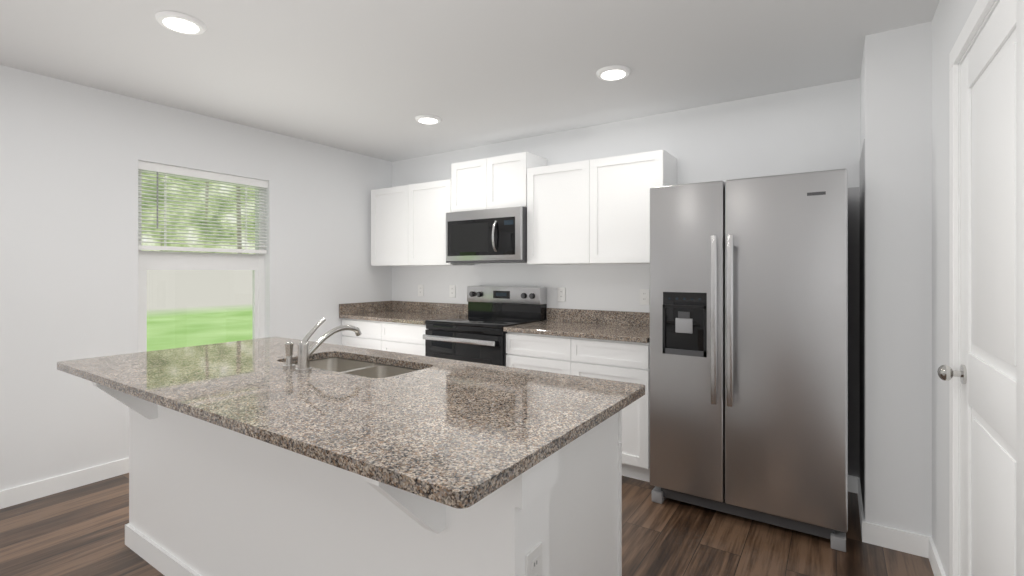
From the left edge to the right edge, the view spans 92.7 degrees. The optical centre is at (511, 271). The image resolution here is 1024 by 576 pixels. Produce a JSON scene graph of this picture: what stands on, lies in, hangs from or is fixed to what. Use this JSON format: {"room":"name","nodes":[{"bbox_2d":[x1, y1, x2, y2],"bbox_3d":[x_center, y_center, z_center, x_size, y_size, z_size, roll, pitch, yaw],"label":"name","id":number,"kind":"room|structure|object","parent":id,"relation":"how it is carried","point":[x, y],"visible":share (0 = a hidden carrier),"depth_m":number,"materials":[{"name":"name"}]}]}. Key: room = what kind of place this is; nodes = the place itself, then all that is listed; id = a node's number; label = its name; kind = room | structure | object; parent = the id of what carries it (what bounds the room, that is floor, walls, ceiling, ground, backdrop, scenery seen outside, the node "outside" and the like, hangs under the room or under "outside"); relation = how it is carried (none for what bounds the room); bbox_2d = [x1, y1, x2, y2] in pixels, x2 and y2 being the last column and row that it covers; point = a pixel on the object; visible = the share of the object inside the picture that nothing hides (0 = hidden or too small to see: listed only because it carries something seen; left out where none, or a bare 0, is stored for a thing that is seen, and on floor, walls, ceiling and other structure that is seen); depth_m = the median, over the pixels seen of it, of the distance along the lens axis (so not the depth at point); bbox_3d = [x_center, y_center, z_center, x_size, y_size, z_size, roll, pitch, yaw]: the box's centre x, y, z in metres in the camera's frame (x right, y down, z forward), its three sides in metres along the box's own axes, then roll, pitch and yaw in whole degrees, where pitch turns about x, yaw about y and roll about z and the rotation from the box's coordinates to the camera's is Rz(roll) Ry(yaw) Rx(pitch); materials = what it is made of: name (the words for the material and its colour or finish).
{"room":"kitchen","nodes":[
{"label":"kitchen","id":0,"kind":"room"},
{"bbox_2d":[0,473,933,575],"bbox_3d":[-1.138,1.330,0.708,5.280,0.060,7.420,0,0,34],"label":"floor","id":1,"kind":"structure","parent":0,"point":[79,531],"depth_m":2.34,"materials":[{"name":"brown wood"}]},
{"bbox_2d":[72,374,621,575],"bbox_3d":[-0.774,0.863,1.922,2.238,0.874,0.915,0,0,34],"label":"kitchen island","id":2,"kind":"object","parent":1,"relation":"on","point":[274,456],"depth_m":1.57,"materials":[{"name":"white"}]},
{"bbox_2d":[57,338,644,513],"bbox_3d":[-0.766,0.410,1.926,2.304,0.031,1.010,0,0,34],"label":"island countertop","id":3,"kind":"structure","parent":2,"relation":"on","point":[451,434],"depth_m":1.44,"materials":[{"name":"stone"}]},
{"bbox_2d":[281,318,364,369],"bbox_3d":[-0.806,0.293,2.080,0.154,0.203,0.303,0,0,34],"label":"faucet","id":4,"kind":"object","parent":3,"relation":"on","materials":[{"name":"silver metal"}]},
{"bbox_2d":[313,354,424,377],"bbox_3d":[-0.691,0.520,2.122,0.759,0.213,0.380,0,0,34],"label":"sink","id":5,"kind":"object","parent":3,"relation":"in","point":[371,367],"depth_m":2.28,"materials":[{"name":"silver metal"}]},
{"bbox_2d":[339,317,386,350],"bbox_3d":[-1.163,0.863,4.624,0.597,0.873,0.616,0,0,34],"label":"base cabinet","id":6,"kind":"object","parent":1,"relation":"on","point":[374,333],"depth_m":4.34,"materials":[{"name":"white wood"}]},
{"bbox_2d":[339,309,467,324],"bbox_3d":[-0.972,0.409,4.479,1.076,0.030,0.646,0,0,34],"label":"countertop","id":7,"kind":"structure","parent":6,"relation":"on","point":[400,316],"depth_m":4.39,"materials":[{"name":"stone"}]},
{"bbox_2d":[387,321,425,355],"bbox_3d":[-0.763,0.863,4.359,0.596,0.873,0.616,0,0,34],"label":"base cabinet","id":8,"kind":"object","parent":1,"relation":"on","point":[408,339],"depth_m":4.07,"materials":[{"name":"white wood"}]},
{"bbox_2d":[423,286,546,365],"bbox_3d":[-0.222,0.713,3.942,0.750,1.175,0.707,0,0,34],"label":"range","id":9,"kind":"object","parent":1,"relation":"on","point":[477,334],"visible":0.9,"depth_m":3.86,"materials":[{"name":"grey metal"}]},
{"bbox_2d":[506,333,578,375],"bbox_3d":[0.366,0.863,3.608,0.581,0.873,0.616,0,0,34],"label":"base cabinet","id":10,"kind":"object","parent":1,"relation":"on","point":[530,351],"depth_m":3.34,"materials":[{"name":"white wood"}]},
{"bbox_2d":[579,337,649,481],"bbox_3d":[0.752,0.863,3.352,0.580,0.873,0.616,0,0,34],"label":"base cabinet","id":11,"kind":"object","parent":1,"relation":"on","point":[607,345],"depth_m":3.01,"materials":[{"name":"white wood"}]},
{"bbox_2d":[503,321,649,344],"bbox_3d":[0.551,0.409,3.467,1.044,0.030,0.646,0,0,34],"label":"countertop","id":12,"kind":"structure","parent":11,"relation":"on","point":[641,333],"depth_m":3.35,"materials":[{"name":"stone"}]},
{"bbox_2d":[650,169,847,551],"bbox_3d":[1.348,0.411,2.782,0.922,1.778,0.814,0,0,34],"label":"fridge","id":13,"kind":"object","parent":1,"relation":"on","point":[748,348],"visible":1,"depth_m":2.45,"materials":[{"name":"grey metal"}]},
{"bbox_2d":[0,0,939,161],"bbox_3d":[-1.138,-1.190,0.708,5.280,0.100,7.420,0,0,34],"label":"ceiling","id":14,"kind":"structure","parent":0,"point":[373,78],"depth_m":2.59,"materials":[{"name":"white paint"}]},
{"bbox_2d":[155,11,206,34],"bbox_3d":[-1.510,-1.131,2.228,0.196,0.016,0.196,0,0,34],"label":"recessed light","id":15,"kind":"object","parent":14,"relation":"in","point":[178,22],"visible":0.96,"depth_m":2.20,"materials":[{"name":"white plastic"}]},
{"bbox_2d":[415,115,440,124],"bbox_3d":[-0.624,-1.131,3.632,0.196,0.016,0.196,0,0,34],"label":"recessed light","id":16,"kind":"object","parent":14,"relation":"in","point":[428,119],"visible":1,"depth_m":3.60,"materials":[{"name":"white plastic"}]},
{"bbox_2d":[596,65,630,80],"bbox_3d":[0.578,-1.131,2.785,0.196,0.016,0.196,0,0,34],"label":"recessed light","id":17,"kind":"object","parent":14,"relation":"in","point":[613,73],"visible":1,"depth_m":2.76,"materials":[{"name":"white plastic"}]},
{"bbox_2d":[0,0,976,575],"bbox_3d":[-1.138,0.080,0.708,5.280,2.440,7.420,0,0,34],"label":"wall","id":18,"kind":"structure","parent":0,"point":[72,154],"depth_m":2.93,"materials":[{"name":"white paint"}]},
{"bbox_2d":[0,457,128,508],"bbox_3d":[-3.380,1.252,1.822,0.013,0.095,6.495,0,0,34],"label":"baseboard","id":19,"kind":"structure","parent":18,"relation":"attached to","point":[35,490],"depth_m":2.89,"materials":[{"name":"white wood"}]},
{"bbox_2d":[138,170,264,351],"bbox_3d":[-2.263,-0.020,3.619,0.155,1.440,0.895,0,0,34],"label":"window","id":20,"kind":"structure","parent":18,"relation":"in","point":[166,260],"depth_m":3.63,"materials":[{"name":"white plastic"}]},
{"bbox_2d":[138,160,267,253],"bbox_3d":[-2.242,-0.445,3.605,0.046,0.589,0.887,0,0,34],"label":"window blind","id":21,"kind":"object","parent":20,"relation":"attached to","point":[178,172],"visible":0.94,"depth_m":3.55,"materials":[{"name":"white plastic"}]},
{"bbox_2d":[339,301,390,312],"bbox_3d":[-1.417,0.345,4.763,0.020,0.099,0.626,0,0,34],"label":"backsplash","id":22,"kind":"structure","parent":18,"relation":"attached to","point":[363,307],"depth_m":4.75,"materials":[{"name":"stone"}]},
{"bbox_2d":[371,185,410,265],"bbox_3d":[-1.046,-0.430,4.720,0.566,0.740,0.326,0,0,34],"label":"upper cabinet","id":23,"kind":"object","parent":18,"relation":"attached to","point":[391,206],"depth_m":4.59,"materials":[{"name":"white wood"}]},
{"bbox_2d":[418,285,422,295],"bbox_3d":[-0.903,0.182,4.821,0.072,0.115,0.008,0,0,34],"label":"electrical outlet","id":24,"kind":"object","parent":18,"relation":"attached to","point":[420,290],"visible":1,"depth_m":4.82,"materials":[{"name":"white plastic"}]},
{"bbox_2d":[411,179,473,265],"bbox_3d":[-0.671,-0.430,4.472,0.567,0.740,0.326,0,0,34],"label":"upper cabinet","id":25,"kind":"object","parent":18,"relation":"attached to","point":[430,201],"depth_m":4.33,"materials":[{"name":"white wood"}]},
{"bbox_2d":[449,285,454,297],"bbox_3d":[-0.561,0.182,4.594,0.072,0.115,0.008,0,0,34],"label":"electrical outlet","id":26,"kind":"object","parent":18,"relation":"attached to","point":[451,290],"visible":1,"depth_m":4.59,"materials":[{"name":"white plastic"}]},
{"bbox_2d":[451,157,490,211],"bbox_3d":[-0.248,-0.717,4.190,0.435,0.427,0.326,0,0,34],"label":"upper cabinet","id":27,"kind":"object","parent":18,"relation":"attached to","point":[470,180],"depth_m":4.06,"materials":[{"name":"white wood"}]},
{"bbox_2d":[446,206,526,262],"bbox_3d":[-0.152,-0.288,4.047,0.750,0.421,0.458,0,0,34],"label":"over-the-range microwave","id":28,"kind":"object","parent":27,"relation":"attached to","point":[497,235],"visible":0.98,"depth_m":3.87,"materials":[{"name":"grey"}]},
{"bbox_2d":[491,152,546,208],"bbox_3d":[0.017,-0.717,4.014,0.436,0.427,0.326,0,0,34],"label":"upper cabinet","id":29,"kind":"object","parent":18,"relation":"attached to","point":[506,170],"depth_m":3.86,"materials":[{"name":"white wood"}]},
{"bbox_2d":[391,301,649,324],"bbox_3d":[-0.044,0.345,4.238,2.888,0.099,0.020,0,0,34],"label":"backsplash","id":30,"kind":"structure","parent":18,"relation":"attached to","point":[605,317],"depth_m":3.89,"materials":[{"name":"stone"}]},
{"bbox_2d":[523,159,598,264],"bbox_3d":[0.446,-0.430,3.729,0.580,0.740,0.326,0,0,34],"label":"upper cabinet","id":31,"kind":"object","parent":18,"relation":"attached to","point":[594,211],"depth_m":3.59,"materials":[{"name":"white wood"}]},
{"bbox_2d":[557,287,565,301],"bbox_3d":[0.401,0.182,3.955,0.072,0.115,0.008,0,0,34],"label":"electrical outlet","id":32,"kind":"object","parent":18,"relation":"attached to","point":[561,294],"visible":1,"depth_m":3.95,"materials":[{"name":"white plastic"}]},
{"bbox_2d":[599,150,676,263],"bbox_3d":[0.832,-0.430,3.473,0.581,0.740,0.326,0,0,34],"label":"upper cabinet","id":33,"kind":"object","parent":18,"relation":"attached to","point":[625,181],"depth_m":3.32,"materials":[{"name":"white wood"}]},
{"bbox_2d":[640,289,648,304],"bbox_3d":[0.971,0.182,3.576,0.072,0.115,0.008,0,0,34],"label":"electrical outlet","id":34,"kind":"object","parent":18,"relation":"attached to","point":[644,296],"visible":1,"depth_m":3.57,"materials":[{"name":"white plastic"}]},
{"bbox_2d":[848,475,851,491],"bbox_3d":[1.606,1.252,3.151,1.047,0.095,0.013,0,0,34],"label":"baseboard","id":35,"kind":"structure","parent":18,"relation":"attached to","point":[849,476],"depth_m":2.88,"materials":[{"name":"white wood"}]},
{"bbox_2d":[852,476,871,543],"bbox_3d":[1.856,1.252,2.592,0.013,0.095,0.588,0,0,34],"label":"baseboard","id":36,"kind":"structure","parent":18,"relation":"attached to","point":[866,527],"depth_m":2.41,"materials":[{"name":"white wood"}]},
{"bbox_2d":[920,534,945,575],"bbox_3d":[1.764,1.252,2.012,0.013,0.095,0.505,0,0,34],"label":"baseboard","id":37,"kind":"structure","parent":18,"relation":"attached to","point":[927,546],"depth_m":2.15,"materials":[{"name":"white wood"}]},
{"bbox_2d":[937,0,1020,575],"bbox_3d":[1.358,0.279,1.414,0.107,2.018,0.762,0,0,34],"label":"door","id":38,"kind":"structure","parent":18,"relation":"in","point":[989,373],"depth_m":1.39,"materials":[{"name":"white wood"}]},
{"bbox_2d":[949,0,1023,575],"bbox_3d":[1.428,0.248,1.374,0.166,2.103,0.896,0,0,34],"label":"door frame","id":39,"kind":"structure","parent":18,"relation":"attached to","point":[982,11],"depth_m":1.73,"materials":[{"name":"white wood"}]},
{"label":"outside","id":40,"kind":"structure","parent":0,"visible":0},
{"bbox_2d":[142,171,254,307],"bbox_3d":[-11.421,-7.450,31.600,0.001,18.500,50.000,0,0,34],"label":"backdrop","id":41,"kind":"structure","parent":40,"point":[213,291],"depth_m":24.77,"materials":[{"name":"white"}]},
{"bbox_2d":[147,303,252,350],"bbox_3d":[-18.353,1.700,30.202,56.000,0.001,90.000,0,0,34],"label":"ground","id":42,"kind":"structure","parent":40,"point":[180,329],"depth_m":15.51,"materials":[{"name":"green plant"}]}
]}

